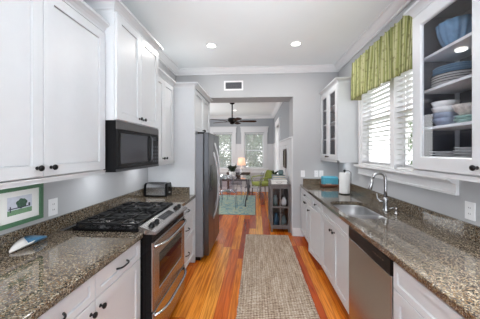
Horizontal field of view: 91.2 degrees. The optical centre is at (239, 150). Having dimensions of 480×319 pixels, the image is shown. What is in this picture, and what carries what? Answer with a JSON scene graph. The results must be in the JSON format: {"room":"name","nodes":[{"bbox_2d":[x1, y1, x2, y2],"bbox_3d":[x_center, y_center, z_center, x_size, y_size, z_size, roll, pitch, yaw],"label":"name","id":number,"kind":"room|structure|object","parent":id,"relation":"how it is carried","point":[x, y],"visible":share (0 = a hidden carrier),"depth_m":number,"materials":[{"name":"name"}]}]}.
{"room":"kitchen","nodes":[
{"label":"kitchen","id":0,"kind":"room"},
{"bbox_2d":[0,60,175,234],"bbox_3d":[-1.435,0.010,1.411,0.120,2.980,5.820,0,0,4],"label":"wall","id":1,"kind":"structure","parent":0,"point":[74,194],"depth_m":2.06,"materials":[{"name":"paint"}]},
{"bbox_2d":[0,183,43,230],"bbox_3d":[-1.362,0.336,1.456,0.019,0.238,0.304,0,0,4],"label":"framed picture","id":2,"kind":"object","parent":1,"relation":"attached to","point":[23,204],"visible":0.93,"depth_m":1.46},
{"bbox_2d":[7,194,31,216],"bbox_3d":[-1.362,0.333,1.456,0.001,0.110,0.152,0,0,4],"label":"print","id":3,"kind":"object","parent":2,"relation":"attached to","point":[18,205],"depth_m":1.45},
{"bbox_2d":[48,198,57,216],"bbox_3d":[-1.352,0.405,1.701,0.008,0.120,0.075,0,0,4],"label":"wall outlet","id":4,"kind":"object","parent":1,"relation":"attached to","point":[52,203],"visible":1,"depth_m":1.69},
{"bbox_2d":[51,202,55,211],"bbox_3d":[-1.349,0.405,1.700,0.002,0.068,0.034,0,0,4],"label":"socket","id":5,"kind":"object","parent":4,"relation":"attached to","point":[53,204],"depth_m":1.70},
{"bbox_2d":[0,0,109,189],"bbox_3d":[-1.179,-0.379,1.241,0.413,1.090,1.056,0,0,4],"label":"upper cabinet","id":6,"kind":"object","parent":1,"relation":"attached to","point":[52,52],"visible":0.99,"depth_m":1.23,"materials":[{"name":"white wood"}]},
{"bbox_2d":[0,197,118,253],"bbox_3d":[-1.384,0.535,1.119,0.020,0.102,2.764,0,0,4],"label":"backsplash","id":7,"kind":"structure","parent":1,"relation":"attached to","point":[49,226],"depth_m":1.70,"materials":[{"name":"stone"}]},
{"bbox_2d":[83,0,162,128],"bbox_3d":[-1.082,-0.659,2.091,0.490,0.866,0.842,0,0,4],"label":"upper cabinet","id":8,"kind":"object","parent":1,"relation":"attached to","point":[131,52],"visible":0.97,"depth_m":1.87,"materials":[{"name":"white wood"}]},
{"bbox_2d":[103,120,158,171],"bbox_3d":[-1.085,-0.035,2.091,0.484,0.379,0.742,0,0,4],"label":"microwave","id":9,"kind":"object","parent":8,"relation":"attached to","point":[128,146],"visible":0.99,"depth_m":1.88,"materials":[{"name":"black plastic"}]},
{"bbox_2d":[158,67,175,165],"bbox_3d":[-1.071,-0.376,2.827,0.413,1.083,0.717,0,0,4],"label":"upper cabinet","id":10,"kind":"object","parent":1,"relation":"attached to","point":[165,82],"visible":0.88,"depth_m":2.83,"materials":[{"name":"white wood"}]},
{"bbox_2d":[158,50,178,75],"bbox_3d":[-1.326,-1.430,1.403,0.100,0.100,5.819,0,0,4],"label":"trim","id":11,"kind":"structure","parent":1,"relation":"attached to","point":[163,57],"depth_m":3.77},
{"bbox_2d":[210,118,273,143],"bbox_3d":[-0.463,0.100,8.842,3.675,2.800,0.140,0,0,4],"label":"wall","id":12,"kind":"structure","parent":0,"point":[269,122],"depth_m":8.72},
{"bbox_2d":[210,127,236,172],"bbox_3d":[-0.637,-0.052,8.819,1.050,1.705,0.210,0,0,4],"label":"window","id":13,"kind":"structure","parent":12,"relation":"in","point":[213,130],"depth_m":8.75,"materials":[{"name":"white wood"}]},
{"bbox_2d":[210,115,272,118],"bbox_3d":[-0.531,-1.250,8.726,3.555,0.100,0.100,0,0,4],"label":"trim","id":14,"kind":"structure","parent":12,"relation":"attached to","point":[254,116],"depth_m":8.68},
{"bbox_2d":[222,187,267,191],"bbox_3d":[-0.529,1.420,8.759,3.555,0.160,0.035,0,0,4],"label":"baseboard","id":15,"kind":"structure","parent":12,"relation":"attached to","point":[242,189],"depth_m":8.69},
{"bbox_2d":[220,144,273,186],"bbox_3d":[-0.529,0.540,8.759,3.555,1.600,0.035,0,0,4],"label":"trim","id":16,"kind":"structure","parent":12,"relation":"attached to","point":[270,149],"depth_m":8.70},
{"bbox_2d":[240,126,268,172],"bbox_3d":[0.530,-0.052,8.739,1.050,1.705,0.210,0,0,4],"label":"window","id":17,"kind":"structure","parent":12,"relation":"in","point":[264,129],"depth_m":8.69,"materials":[{"name":"white wood"}]},
{"bbox_2d":[210,102,276,115],"bbox_3d":[-0.650,-1.350,6.835,3.775,0.100,4.190,0,0,4],"label":"ceiling","id":18,"kind":"structure","parent":0,"point":[253,108],"depth_m":7.36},
{"bbox_2d":[211,103,256,124],"bbox_3d":[-0.169,-1.008,6.343,1.234,0.585,1.254,0,0,4],"label":"ceiling fan","id":19,"kind":"object","parent":18,"relation":"hanging from","point":[231,120],"visible":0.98,"depth_m":6.28,"materials":[{"name":"black metal"}]},
{"bbox_2d":[120,0,391,67],"bbox_3d":[0.068,-1.530,1.243,3.203,0.100,5.990,0,0,4],"label":"ceiling","id":20,"kind":"structure","parent":0,"point":[245,33],"depth_m":2.84,"materials":[{"name":"paint"}]},
{"bbox_2d":[205,43,216,47],"bbox_3d":[-0.403,-1.476,3.297,0.164,0.007,0.164,0,0,4],"label":"recessed light","id":21,"kind":"object","parent":20,"relation":"in","point":[208,45],"visible":1,"depth_m":3.28,"materials":[{"name":"white"}]},
{"bbox_2d":[290,41,301,46],"bbox_3d":[0.768,-1.476,3.235,0.164,0.007,0.164,0,0,4],"label":"recessed light","id":22,"kind":"object","parent":20,"relation":"in","point":[294,43],"visible":1,"depth_m":3.22,"materials":[{"name":"white"}]},
{"bbox_2d":[176,72,337,227],"bbox_3d":[0.296,0.010,4.440,3.163,2.980,0.460,0,0,4],"label":"wall","id":23,"kind":"structure","parent":0,"point":[301,90],"depth_m":4.16,"materials":[{"name":"paint"}]},
{"bbox_2d":[224,81,242,90],"bbox_3d":[-0.115,-1.177,4.232,0.349,0.175,0.009,0,0,4],"label":"air vent","id":24,"kind":"object","parent":23,"relation":"in","point":[228,85],"visible":1,"depth_m":4.23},
{"bbox_2d":[176,64,336,75],"bbox_3d":[0.267,-1.430,4.162,2.903,0.100,0.100,0,0,4],"label":"trim","id":25,"kind":"structure","parent":23,"relation":"attached to","point":[294,68],"depth_m":4.15,"materials":[{"name":"wood"}]},
{"bbox_2d":[291,227,303,235],"bbox_3d":[1.028,1.430,4.207,0.201,0.140,0.146,0,0,4],"label":"baseboard","id":26,"kind":"structure","parent":23,"relation":"attached to","point":[294,231],"depth_m":4.14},
{"bbox_2d":[169,191,350,318],"bbox_3d":[-0.477,1.540,3.666,4.950,0.080,10.750,0,0,4],"label":"floor","id":27,"kind":"structure","parent":0,"point":[212,283],"depth_m":2.85,"materials":[{"name":"brown wood"}]},
{"bbox_2d":[37,240,139,318],"bbox_3d":[-1.049,1.063,1.210,0.677,0.874,1.008,0,0,4],"label":"base cabinet","id":28,"kind":"object","parent":27,"relation":"on","point":[113,292],"visible":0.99,"depth_m":1.34,"materials":[{"name":"white wood"}]},
{"bbox_2d":[63,201,186,318],"bbox_3d":[-0.915,1.013,2.088,0.766,0.974,0.770,0,0,4],"label":"gas range","id":29,"kind":"object","parent":27,"relation":"on","point":[163,272],"visible":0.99,"depth_m":1.88,"materials":[{"name":"silver metal"}]},
{"bbox_2d":[72,204,170,231],"bbox_3d":[-0.955,0.574,2.091,0.500,0.020,0.770,0,0,4],"label":"cooktop","id":30,"kind":"object","parent":29,"relation":"in","point":[83,227],"depth_m":1.76,"materials":[{"name":"black metal"}]},
{"bbox_2d":[148,82,212,262],"bbox_3d":[-0.873,0.291,3.703,0.690,2.417,1.146,0,0,4],"label":"tall cabinet","id":31,"kind":"object","parent":27,"relation":"on","point":[191,101],"visible":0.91,"depth_m":3.17,"materials":[{"name":"white wood"}]},
{"bbox_2d":[184,199,193,267],"bbox_3d":[-0.939,1.063,2.829,0.677,0.874,0.694,0,0,4],"label":"base cabinet","id":32,"kind":"object","parent":27,"relation":"on","point":[189,212],"visible":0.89,"depth_m":2.91,"materials":[{"name":"white wood"}]},
{"bbox_2d":[118,187,194,205],"bbox_3d":[-0.949,0.554,2.827,0.657,0.140,0.700,0,0,4],"label":"countertop","id":33,"kind":"structure","parent":32,"relation":"on","point":[179,195],"depth_m":2.88,"materials":[{"name":"stone"}]},
{"bbox_2d":[144,182,171,196],"bbox_3d":[-1.062,0.499,3.078,0.326,0.174,0.162,0,0,4],"label":"toaster","id":34,"kind":"object","parent":33,"relation":"on","point":[151,189],"visible":0.99,"depth_m":3.00,"materials":[{"name":"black metal"}]},
{"bbox_2d":[195,132,219,259],"bbox_3d":[-0.739,0.620,3.687,0.864,1.760,0.927,0,0,4],"label":"refrigerator","id":35,"kind":"object","parent":27,"relation":"on","point":[207,162],"visible":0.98,"depth_m":3.22,"materials":[{"name":"grey metal"}]},
{"bbox_2d":[219,195,254,214],"bbox_3d":[-0.428,1.495,6.745,1.730,0.010,2.400,0,0,4],"label":"area rug","id":36,"kind":"object","parent":27,"relation":"on","point":[230,204],"visible":0.51,"depth_m":6.42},
{"bbox_2d":[219,174,237,208],"bbox_3d":[-0.305,1.039,6.118,0.494,0.903,0.577,0,0,4],"label":"acrylic chair","id":37,"kind":"object","parent":36,"relation":"on","point":[234,189],"visible":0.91,"depth_m":5.97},
{"bbox_2d":[220,175,249,206],"bbox_3d":[-0.201,1.117,6.769,0.980,0.748,1.080,0,0,4],"label":"dining table","id":38,"kind":"object","parent":36,"relation":"on","point":[246,178],"visible":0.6,"depth_m":6.35,"materials":[{"name":"dark wood"}]},
{"bbox_2d":[227,163,237,177],"bbox_3d":[-0.221,0.537,6.578,0.404,0.409,0.371,0,0,15],"label":"potted plant","id":39,"kind":"object","parent":38,"relation":"on","point":[232,169],"visible":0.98,"depth_m":6.51,"materials":[{"name":"green plant"}]},
{"bbox_2d":[243,174,263,203],"bbox_3d":[0.417,1.039,6.778,0.577,0.903,0.494,0,0,18],"label":"acrylic chair","id":40,"kind":"object","parent":36,"relation":"on","point":[250,186],"visible":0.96,"depth_m":6.78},
{"bbox_2d":[226,172,250,193],"bbox_3d":[-0.051,1.133,8.458,0.850,0.735,0.370,0,0,4],"label":"console table","id":41,"kind":"object","parent":27,"relation":"on","point":[227,173],"visible":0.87,"depth_m":8.32,"materials":[{"name":"brown wood"}]},
{"bbox_2d":[237,158,245,171],"bbox_3d":[0.053,0.504,8.436,0.300,0.520,0.300,0,0,4],"label":"table lamp","id":42,"kind":"object","parent":41,"relation":"on","point":[241,161],"visible":0.95,"depth_m":8.34,"materials":[{"name":"fabric"}]},
{"bbox_2d":[251,170,274,197],"bbox_3d":[0.797,1.080,7.839,0.641,0.841,0.634,0,0,-26],"label":"armchair","id":43,"kind":"object","parent":27,"relation":"on","point":[268,175],"visible":0.77,"depth_m":7.89,"materials":[{"name":"green fabric"}]},
{"bbox_2d":[236,234,319,318],"bbox_3d":[0.383,1.494,2.755,0.749,0.013,2.850,0,0,4],"label":"runner rug","id":44,"kind":"object","parent":27,"relation":"on","point":[273,285],"visible":1,"depth_m":2.62,"materials":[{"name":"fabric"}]},
{"bbox_2d":[268,179,290,231],"bbox_3d":[0.774,1.058,4.772,0.371,0.885,0.897,0,0,4],"label":"curio cabinet","id":45,"kind":"object","parent":27,"relation":"on","point":[281,190],"visible":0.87,"depth_m":4.39,"materials":[{"name":"grey wood"}]},
{"bbox_2d":[273,195,277,205],"bbox_3d":[0.675,0.939,4.465,0.090,0.200,0.090,0,0,4],"label":"jar","id":46,"kind":"object","parent":45,"relation":"on","point":[275,199],"visible":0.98,"depth_m":4.43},
{"bbox_2d":[273,213,278,224],"bbox_3d":[0.685,1.289,4.464,0.100,0.220,0.100,0,0,4],"label":"jar","id":47,"kind":"object","parent":45,"relation":"in","point":[275,218],"visible":0.97,"depth_m":4.43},
{"bbox_2d":[271,179,286,183],"bbox_3d":[0.734,0.582,4.432,0.297,0.066,0.188,0,0,4],"label":"box","id":48,"kind":"object","parent":45,"relation":"on","point":[273,181],"visible":1,"depth_m":4.35,"materials":[{"name":"cardboard"}]},
{"bbox_2d":[281,197,286,205],"bbox_3d":[0.836,0.959,4.474,0.100,0.160,0.100,0,0,4],"label":"jar","id":49,"kind":"object","parent":45,"relation":"on","point":[283,201],"visible":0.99,"depth_m":4.44,"materials":[{"name":"ceramic"}]},
{"bbox_2d":[282,215,285,224],"bbox_3d":[0.836,1.314,4.474,0.090,0.170,0.090,0,0,4],"label":"jar","id":50,"kind":"object","parent":45,"relation":"in","point":[283,217],"visible":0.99,"depth_m":4.44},
{"bbox_3d":[0.779,0.590,4.748,0.290,0.050,0.200,0,0,4],"label":"book","id":51,"kind":"object","parent":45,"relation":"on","visible":0},
{"bbox_2d":[272,177,285,179],"bbox_3d":[0.784,0.544,4.748,0.260,0.039,0.200,0,0,4],"label":"book","id":52,"kind":"object","parent":51,"relation":"on","point":[280,178],"visible":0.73,"depth_m":4.65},
{"bbox_2d":[272,174,284,177],"bbox_3d":[0.772,0.504,4.748,0.255,0.039,0.200,0,0,4],"label":"book","id":53,"kind":"object","parent":52,"relation":"on","point":[273,175],"visible":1,"depth_m":4.65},
{"bbox_2d":[301,187,313,241],"bbox_3d":[1.347,1.063,3.696,0.682,0.874,0.874,0,0,4],"label":"base cabinet","id":54,"kind":"object","parent":27,"relation":"on","point":[306,198],"visible":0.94,"depth_m":3.73,"materials":[{"name":"white wood"}]},
{"bbox_2d":[307,197,321,264],"bbox_3d":[1.276,1.063,3.041,0.734,0.874,0.438,0,0,4],"label":"base cabinet","id":55,"kind":"object","parent":27,"relation":"on","point":[314,215],"visible":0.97,"depth_m":3.06,"materials":[{"name":"white wood"}]},
{"bbox_2d":[321,204,381,313],"bbox_3d":[1.258,1.063,2.393,0.682,0.874,0.853,0,0,4],"label":"base cabinet","id":56,"kind":"object","parent":27,"relation":"on","point":[334,231],"visible":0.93,"depth_m":2.32,"materials":[{"name":"white wood"}]},
{"bbox_2d":[349,226,394,318],"bbox_3d":[1.205,1.066,1.655,0.621,0.868,0.630,0,0,4],"label":"dishwasher","id":57,"kind":"object","parent":27,"relation":"on","point":[371,271],"visible":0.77,"depth_m":1.63,"materials":[{"name":"silver metal"}]},
{"bbox_2d":[394,262,464,318],"bbox_3d":[1.155,1.063,0.880,0.682,0.874,0.913,0,0,4],"label":"base cabinet","id":58,"kind":"object","parent":27,"relation":"on","point":[412,299],"visible":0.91,"depth_m":1.17,"materials":[{"name":"white wood"}]},
{"bbox_3d":[-1.116,1.063,0.216,0.677,0.874,0.980,0,0,4],"label":"base cabinet","id":59,"kind":"object","parent":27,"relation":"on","visible":0},
{"bbox_2d":[0,197,142,318],"bbox_3d":[-1.066,0.554,1.097,0.657,0.140,2.764,0,0,4],"label":"countertop","id":60,"kind":"structure","parent":59,"relation":"on","point":[35,277],"depth_m":1.27,"materials":[{"name":"stone"}]},
{"bbox_2d":[9,235,46,253],"bbox_3d":[-1.296,0.558,1.449,0.082,0.052,0.225,0,0,4],"label":"spoon rest","id":61,"kind":"object","parent":60,"relation":"on","point":[25,241],"visible":1,"depth_m":1.44,"materials":[{"name":"ceramic"}]},
{"bbox_2d":[24,235,46,243],"bbox_3d":[-1.292,0.556,1.505,0.082,0.048,0.112,0,0,4],"label":"bowl","id":62,"kind":"object","parent":61,"relation":"on","point":[32,238],"depth_m":1.48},
{"bbox_3d":[1.096,1.063,0.000,0.682,0.874,0.848,0,0,4],"label":"base cabinet","id":63,"kind":"object","parent":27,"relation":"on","visible":0},
{"bbox_2d":[300,178,479,318],"bbox_3d":[1.233,0.554,1.847,0.659,0.140,4.574,0,0,4],"label":"countertop","id":64,"kind":"structure","parent":63,"relation":"on","point":[440,251],"depth_m":1.54,"materials":[{"name":"stone"}]},
{"bbox_2d":[320,176,338,187],"bbox_3d":[1.464,0.501,3.839,0.284,0.169,0.204,0,0,4],"label":"basket","id":65,"kind":"object","parent":64,"relation":"on","point":[326,181],"visible":0.97,"depth_m":3.76,"materials":[{"name":"teal wicker"}]},
{"bbox_2d":[320,183,338,187],"bbox_3d":[1.464,0.558,3.839,0.284,0.055,0.204,0,0,4],"label":"tray","id":66,"kind":"object","parent":64,"relation":"on","point":[325,185],"depth_m":3.75,"materials":[{"name":"wood"}]},
{"bbox_2d":[338,169,350,194],"bbox_3d":[1.428,0.418,3.200,0.164,0.335,0.156,0,0,4],"label":"paper towel holder","id":67,"kind":"object","parent":64,"relation":"on","point":[344,177],"visible":1,"depth_m":3.15,"materials":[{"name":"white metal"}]},
{"bbox_2d":[334,205,386,218],"bbox_3d":[1.187,0.727,2.381,0.399,0.204,0.731,0,0,4],"label":"sink","id":68,"kind":"object","parent":64,"relation":"in","point":[356,211],"visible":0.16,"depth_m":2.66,"materials":[{"name":"metal"}]},
{"bbox_2d":[368,172,388,211],"bbox_3d":[1.355,0.394,2.308,0.189,0.384,0.055,0,0,12],"label":"faucet","id":69,"kind":"object","parent":64,"relation":"on","point":[370,186],"visible":1,"depth_m":2.29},
{"bbox_2d":[274,102,288,142],"bbox_3d":[1.169,0.100,6.636,0.120,2.800,4.040,0,0,4],"label":"wall","id":70,"kind":"structure","parent":0,"point":[283,112],"depth_m":5.61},
{"bbox_2d":[274,117,279,173],"bbox_3d":[1.157,-0.125,6.987,0.190,1.610,1.280,0,0,4],"label":"window","id":71,"kind":"structure","parent":70,"relation":"in","point":[277,129],"depth_m":7.47,"materials":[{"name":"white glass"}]},
{"bbox_2d":[271,102,282,117],"bbox_3d":[1.059,-1.250,6.643,0.100,0.100,4.040,0,0,4],"label":"trim","id":72,"kind":"structure","parent":70,"relation":"attached to","point":[278,104],"depth_m":6.91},
{"bbox_2d":[273,136,292,232],"bbox_3d":[1.072,0.620,6.394,0.040,1.760,4.455,0,0,4],"label":"trim","id":73,"kind":"structure","parent":70,"relation":"attached to","point":[287,143],"depth_m":4.52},
{"bbox_2d":[283,149,285,167],"bbox_3d":[0.967,0.160,5.116,0.029,0.400,0.380,0,0,4],"label":"framed picture","id":74,"kind":"object","parent":70,"relation":"attached to","point":[284,150],"visible":1,"depth_m":5.15,"materials":[{"name":"brown wood"}]},
{"bbox_2d":[338,0,479,225],"bbox_3d":[1.591,0.010,1.205,0.140,2.980,5.820,0,0,4],"label":"wall","id":75,"kind":"structure","parent":0,"point":[450,205],"depth_m":2.10,"materials":[{"name":"paint"}]},
{"bbox_2d":[319,77,357,162],"bbox_3d":[1.519,-0.429,3.679,0.337,1.185,0.884,0,0,4],"label":"upper cabinet","id":76,"kind":"object","parent":75,"relation":"attached to","point":[339,113],"visible":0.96,"depth_m":3.29,"materials":[{"name":"white wood"}]},
{"bbox_2d":[334,0,412,71],"bbox_3d":[1.471,-1.430,1.212,0.100,0.100,5.819,0,0,4],"label":"trim","id":77,"kind":"structure","parent":75,"relation":"attached to","point":[394,7],"depth_m":2.75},
{"bbox_2d":[351,15,412,99],"bbox_3d":[1.531,-0.952,2.502,0.148,0.530,1.400,0,0,4],"label":"window valance","id":78,"kind":"object","parent":75,"relation":"attached to","point":[390,56],"visible":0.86,"depth_m":2.40,"materials":[{"name":"fabric"}]},
{"bbox_2d":[303,178,479,242],"bbox_3d":[1.258,0.535,1.846,0.609,0.102,4.574,0,0,4],"label":"backsplash","id":79,"kind":"structure","parent":75,"relation":"attached to","point":[470,231],"depth_m":1.95,"materials":[{"name":"stone"}]},
{"bbox_2d":[354,60,459,194],"bbox_3d":[1.633,-0.378,2.450,0.225,1.385,1.610,0,0,4],"label":"window","id":80,"kind":"structure","parent":75,"relation":"in","point":[444,185],"depth_m":2.43,"materials":[{"name":"white wood"}]},
{"bbox_2d":[362,81,389,167],"bbox_3d":[1.665,-0.408,2.850,0.060,1.176,0.683,0,0,4],"label":"window blind","id":81,"kind":"object","parent":80,"relation":"attached to","point":[388,82],"visible":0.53,"depth_m":2.84,"materials":[{"name":"plastic"}]},
{"bbox_2d":[396,69,413,169],"bbox_3d":[1.613,-0.408,2.079,0.060,1.176,0.683,0,0,4],"label":"window blind","id":82,"kind":"object","parent":80,"relation":"attached to","point":[409,71],"visible":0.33,"depth_m":2.30,"materials":[{"name":"plastic"}]},
{"bbox_2d":[403,0,479,182],"bbox_3d":[1.367,-0.434,1.440,0.337,1.195,0.626,0,0,4],"label":"upper cabinet","id":83,"kind":"object","parent":75,"relation":"attached to","point":[428,54],"visible":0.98,"depth_m":1.59,"materials":[{"name":"white wood"}]},
{"bbox_2d":[431,117,455,125],"bbox_3d":[1.375,-0.192,1.575,0.144,0.052,0.144,0,0,4],"label":"bowl","id":84,"kind":"object","parent":83,"relation":"on","point":[446,120],"visible":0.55,"depth_m":1.54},
{"bbox_2d":[431,111,457,118],"bbox_3d":[1.375,-0.228,1.575,0.146,0.052,0.146,0,0,4],"label":"bowl","id":85,"kind":"object","parent":84,"relation":"on","point":[451,113],"visible":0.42,"depth_m":1.53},
{"bbox_2d":[431,105,453,112],"bbox_3d":[1.375,-0.265,1.575,0.152,0.055,0.152,0,0,4],"label":"bowl","id":86,"kind":"object","parent":85,"relation":"on","point":[448,108],"visible":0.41,"depth_m":1.53,"materials":[{"name":"ceramic"}]},
{"bbox_2d":[430,100,460,107],"bbox_3d":[1.375,-0.301,1.575,0.154,0.055,0.154,0,0,4],"label":"bowl","id":87,"kind":"object","parent":86,"relation":"on","point":[443,102],"visible":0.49,"depth_m":1.52,"materials":[{"name":"ceramic"}]},
{"bbox_2d":[431,77,460,86],"bbox_3d":[1.404,-0.436,1.528,0.256,0.020,0.256,0,0,4],"label":"plate","id":88,"kind":"object","parent":83,"relation":"on","point":[448,80],"visible":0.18,"depth_m":1.50,"materials":[{"name":"ceramic"}]},
{"bbox_2d":[430,74,468,84],"bbox_3d":[1.402,-0.452,1.527,0.256,0.020,0.256,0,0,4],"label":"plate","id":89,"kind":"object","parent":88,"relation":"on","point":[462,75],"visible":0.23,"depth_m":1.47,"materials":[{"name":"ceramic"}]},
{"bbox_2d":[430,71,471,81],"bbox_3d":[1.405,-0.468,1.531,0.256,0.020,0.256,0,0,4],"label":"plate","id":90,"kind":"object","parent":89,"relation":"on","point":[467,72],"visible":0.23,"depth_m":1.46,"materials":[{"name":"ceramic"}]},
{"bbox_2d":[431,68,471,79],"bbox_3d":[1.405,-0.484,1.528,0.256,0.020,0.256,0,0,4],"label":"plate","id":91,"kind":"object","parent":90,"relation":"on","point":[469,69],"visible":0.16,"depth_m":1.45,"materials":[{"name":"ceramic"}]},
{"bbox_2d":[432,65,471,76],"bbox_3d":[1.391,-0.503,1.519,0.236,0.020,0.236,0,0,4],"label":"plate","id":92,"kind":"object","parent":91,"relation":"on","point":[464,66],"visible":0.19,"depth_m":1.45,"materials":[{"name":"blue ceramic"}]},
{"bbox_2d":[433,63,471,72],"bbox_3d":[1.394,-0.517,1.516,0.236,0.020,0.236,0,0,4],"label":"plate","id":93,"kind":"object","parent":92,"relation":"on","point":[462,64],"visible":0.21,"depth_m":1.44,"materials":[{"name":"blue ceramic"}]},
{"bbox_2d":[432,61,471,71],"bbox_3d":[1.393,-0.530,1.518,0.236,0.020,0.236,0,0,4],"label":"plate","id":94,"kind":"object","parent":93,"relation":"on","point":[462,61],"visible":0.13,"depth_m":1.45,"materials":[{"name":"blue ceramic"}]},
{"bbox_2d":[424,32,471,61],"bbox_3d":[1.402,-0.646,1.414,0.245,0.018,0.534,0,0,4],"label":"shelf","id":95,"kind":"object","parent":83,"relation":"attached to","point":[447,53],"depth_m":1.54,"materials":[{"name":"wood"}]},
{"bbox_2d":[424,74,471,93],"bbox_3d":[1.402,-0.416,1.414,0.245,0.018,0.534,0,0,4],"label":"shelf","id":96,"kind":"object","parent":83,"relation":"attached to","point":[463,85],"depth_m":1.52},
{"bbox_2d":[424,121,471,129],"bbox_3d":[1.402,-0.156,1.414,0.245,0.018,0.534,0,0,4],"label":"shelf","id":97,"kind":"object","parent":83,"relation":"attached to","point":[463,125],"depth_m":1.49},
{"bbox_2d":[435,14,471,46],"bbox_3d":[1.391,-0.738,1.509,0.213,0.165,0.208,0,0,4],"label":"bowl","id":98,"kind":"object","parent":83,"relation":"on","point":[451,30],"visible":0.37,"depth_m":1.46,"materials":[{"name":"blue ceramic"}]},
{"bbox_2d":[455,47,466,51],"bbox_3d":[1.383,-0.632,1.469,0.056,0.009,0.056,0,0,4],"label":"puck light","id":99,"kind":"object","parent":83,"relation":"attached to","point":[463,48],"visible":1,"depth_m":1.46,"materials":[{"name":"white"}]},
{"bbox_2d":[453,117,471,122],"bbox_3d":[1.374,-0.180,1.415,0.140,0.030,0.140,0,0,4],"label":"dish","id":100,"kind":"object","parent":83,"relation":"on","point":[458,120],"visible":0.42,"depth_m":1.39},
{"bbox_2d":[454,114,471,118],"bbox_3d":[1.374,-0.199,1.415,0.132,0.030,0.132,0,0,4],"label":"dish","id":101,"kind":"object","parent":100,"relation":"on","point":[466,115],"visible":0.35,"depth_m":1.39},
{"bbox_2d":[452,102,471,114],"bbox_3d":[1.374,-0.248,1.415,0.144,0.066,0.144,0,0,4],"label":"bowl","id":102,"kind":"object","parent":101,"relation":"on","point":[463,108],"visible":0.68,"depth_m":1.39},
{"bbox_3d":[1.370,0.109,1.576,0.156,0.014,0.156,0,0,4],"label":"plate","id":103,"kind":"object","parent":83,"relation":"in","visible":0},
{"bbox_3d":[1.368,0.093,1.573,0.156,0.014,0.156,0,0,4],"label":"plate","id":104,"kind":"object","parent":103,"relation":"on","visible":0},
{"bbox_3d":[1.369,0.076,1.578,0.156,0.014,0.156,0,0,4],"label":"plate","id":105,"kind":"object","parent":104,"relation":"on","visible":0},
{"bbox_3d":[1.368,0.060,1.576,0.156,0.014,0.156,0,0,4],"label":"plate","id":106,"kind":"object","parent":105,"relation":"on","visible":0},
{"bbox_3d":[1.371,0.043,1.575,0.156,0.014,0.156,0,0,4],"label":"plate","id":107,"kind":"object","parent":106,"relation":"on","visible":0},
{"bbox_2d":[430,154,455,155],"bbox_3d":[1.370,0.027,1.573,0.156,0.014,0.156,0,0,4],"label":"plate","id":108,"kind":"object","parent":107,"relation":"on","point":[430,154],"visible":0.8,"depth_m":1.53,"materials":[{"name":"ceramic"}]},
{"bbox_2d":[429,151,457,153],"bbox_3d":[1.367,0.011,1.574,0.156,0.014,0.156,0,0,4],"label":"plate","id":109,"kind":"object","parent":108,"relation":"on","point":[435,152],"visible":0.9,"depth_m":1.55,"materials":[{"name":"ceramic"}]},
{"bbox_3d":[1.379,0.108,1.410,0.152,0.016,0.152,0,0,4],"label":"plate","id":110,"kind":"object","parent":83,"relation":"in","visible":0},
{"bbox_3d":[1.380,0.091,1.409,0.152,0.016,0.152,0,0,4],"label":"plate","id":111,"kind":"object","parent":110,"relation":"on","visible":0},
{"bbox_3d":[1.378,0.073,1.410,0.152,0.016,0.152,0,0,4],"label":"plate","id":112,"kind":"object","parent":111,"relation":"on","visible":0},
{"bbox_3d":[1.379,0.056,1.408,0.152,0.016,0.152,0,0,4],"label":"plate","id":113,"kind":"object","parent":112,"relation":"on","visible":0},
{"bbox_2d":[453,156,471,157],"bbox_3d":[1.381,0.038,1.411,0.152,0.016,0.152,0,0,4],"label":"plate","id":114,"kind":"object","parent":113,"relation":"on","point":[453,156],"visible":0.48,"depth_m":1.38,"materials":[{"name":"ceramic"}]},
{"bbox_2d":[453,153,471,155],"bbox_3d":[1.377,0.021,1.410,0.152,0.016,0.152,0,0,4],"label":"plate","id":115,"kind":"object","parent":114,"relation":"on","point":[459,154],"visible":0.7,"depth_m":1.39,"materials":[{"name":"ceramic"}]},
{"bbox_2d":[453,150,471,152],"bbox_3d":[1.379,0.003,1.412,0.152,0.016,0.152,0,0,4],"label":"plate","id":116,"kind":"object","parent":115,"relation":"on","point":[459,151],"visible":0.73,"depth_m":1.39,"materials":[{"name":"ceramic"}]},
{"bbox_2d":[453,147,471,149],"bbox_3d":[1.380,-0.014,1.408,0.152,0.016,0.152,0,0,4],"label":"plate","id":117,"kind":"object","parent":116,"relation":"on","point":[459,148],"visible":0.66,"depth_m":1.39,"materials":[{"name":"ceramic"}]},
{"bbox_2d":[465,201,475,220],"bbox_3d":[1.542,0.402,1.576,0.008,0.120,0.075,0,0,4],"label":"wall outlet","id":118,"kind":"object","parent":75,"relation":"attached to","point":[470,208],"visible":1,"depth_m":1.57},
{"bbox_2d":[467,205,471,216],"bbox_3d":[1.539,0.402,1.576,0.002,0.068,0.034,0,0,4],"label":"socket","id":119,"kind":"object","parent":118,"relation":"attached to","point":[469,207],"depth_m":1.58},
{"label":"outside","id":120,"kind":"structure","parent":0,"visible":0},
{"bbox_3d":[0.747,2.150,10.975,28.000,0.100,38.000,0,0,4],"label":"ground","id":121,"kind":"structure","parent":120,"visible":0},
{"bbox_2d":[216,135,230,166],"bbox_3d":[-1.817,0.184,12.231,2.798,3.849,2.507,0,0,4],"label":"tree","id":122,"kind":"object","parent":121,"relation":"on","point":[222,158],"visible":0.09,"depth_m":12.03,"materials":[{"name":"green plant"}]},
{"bbox_2d":[219,135,230,166],"bbox_3d":[-0.780,0.026,15.134,2.950,4.166,3.287,0,0,4],"label":"tree","id":123,"kind":"object","parent":121,"relation":"on","point":[225,138],"visible":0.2,"depth_m":14.83,"materials":[{"name":"green plant"}]},
{"bbox_2d":[246,135,261,166],"bbox_3d":[0.881,0.249,12.610,2.371,3.720,2.968,0,0,19],"label":"tree","id":124,"kind":"object","parent":121,"relation":"on","point":[252,158],"visible":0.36,"depth_m":11.99,"materials":[{"name":"green plant"}]},
{"bbox_2d":[408,119,411,164],"bbox_3d":[5.759,0.443,6.708,2.200,3.332,1.966,0,0,-39],"label":"tree","id":125,"kind":"object","parent":121,"relation":"on","point":[410,119],"visible":0.02,"depth_m":6.77,"materials":[{"name":"green plant"}]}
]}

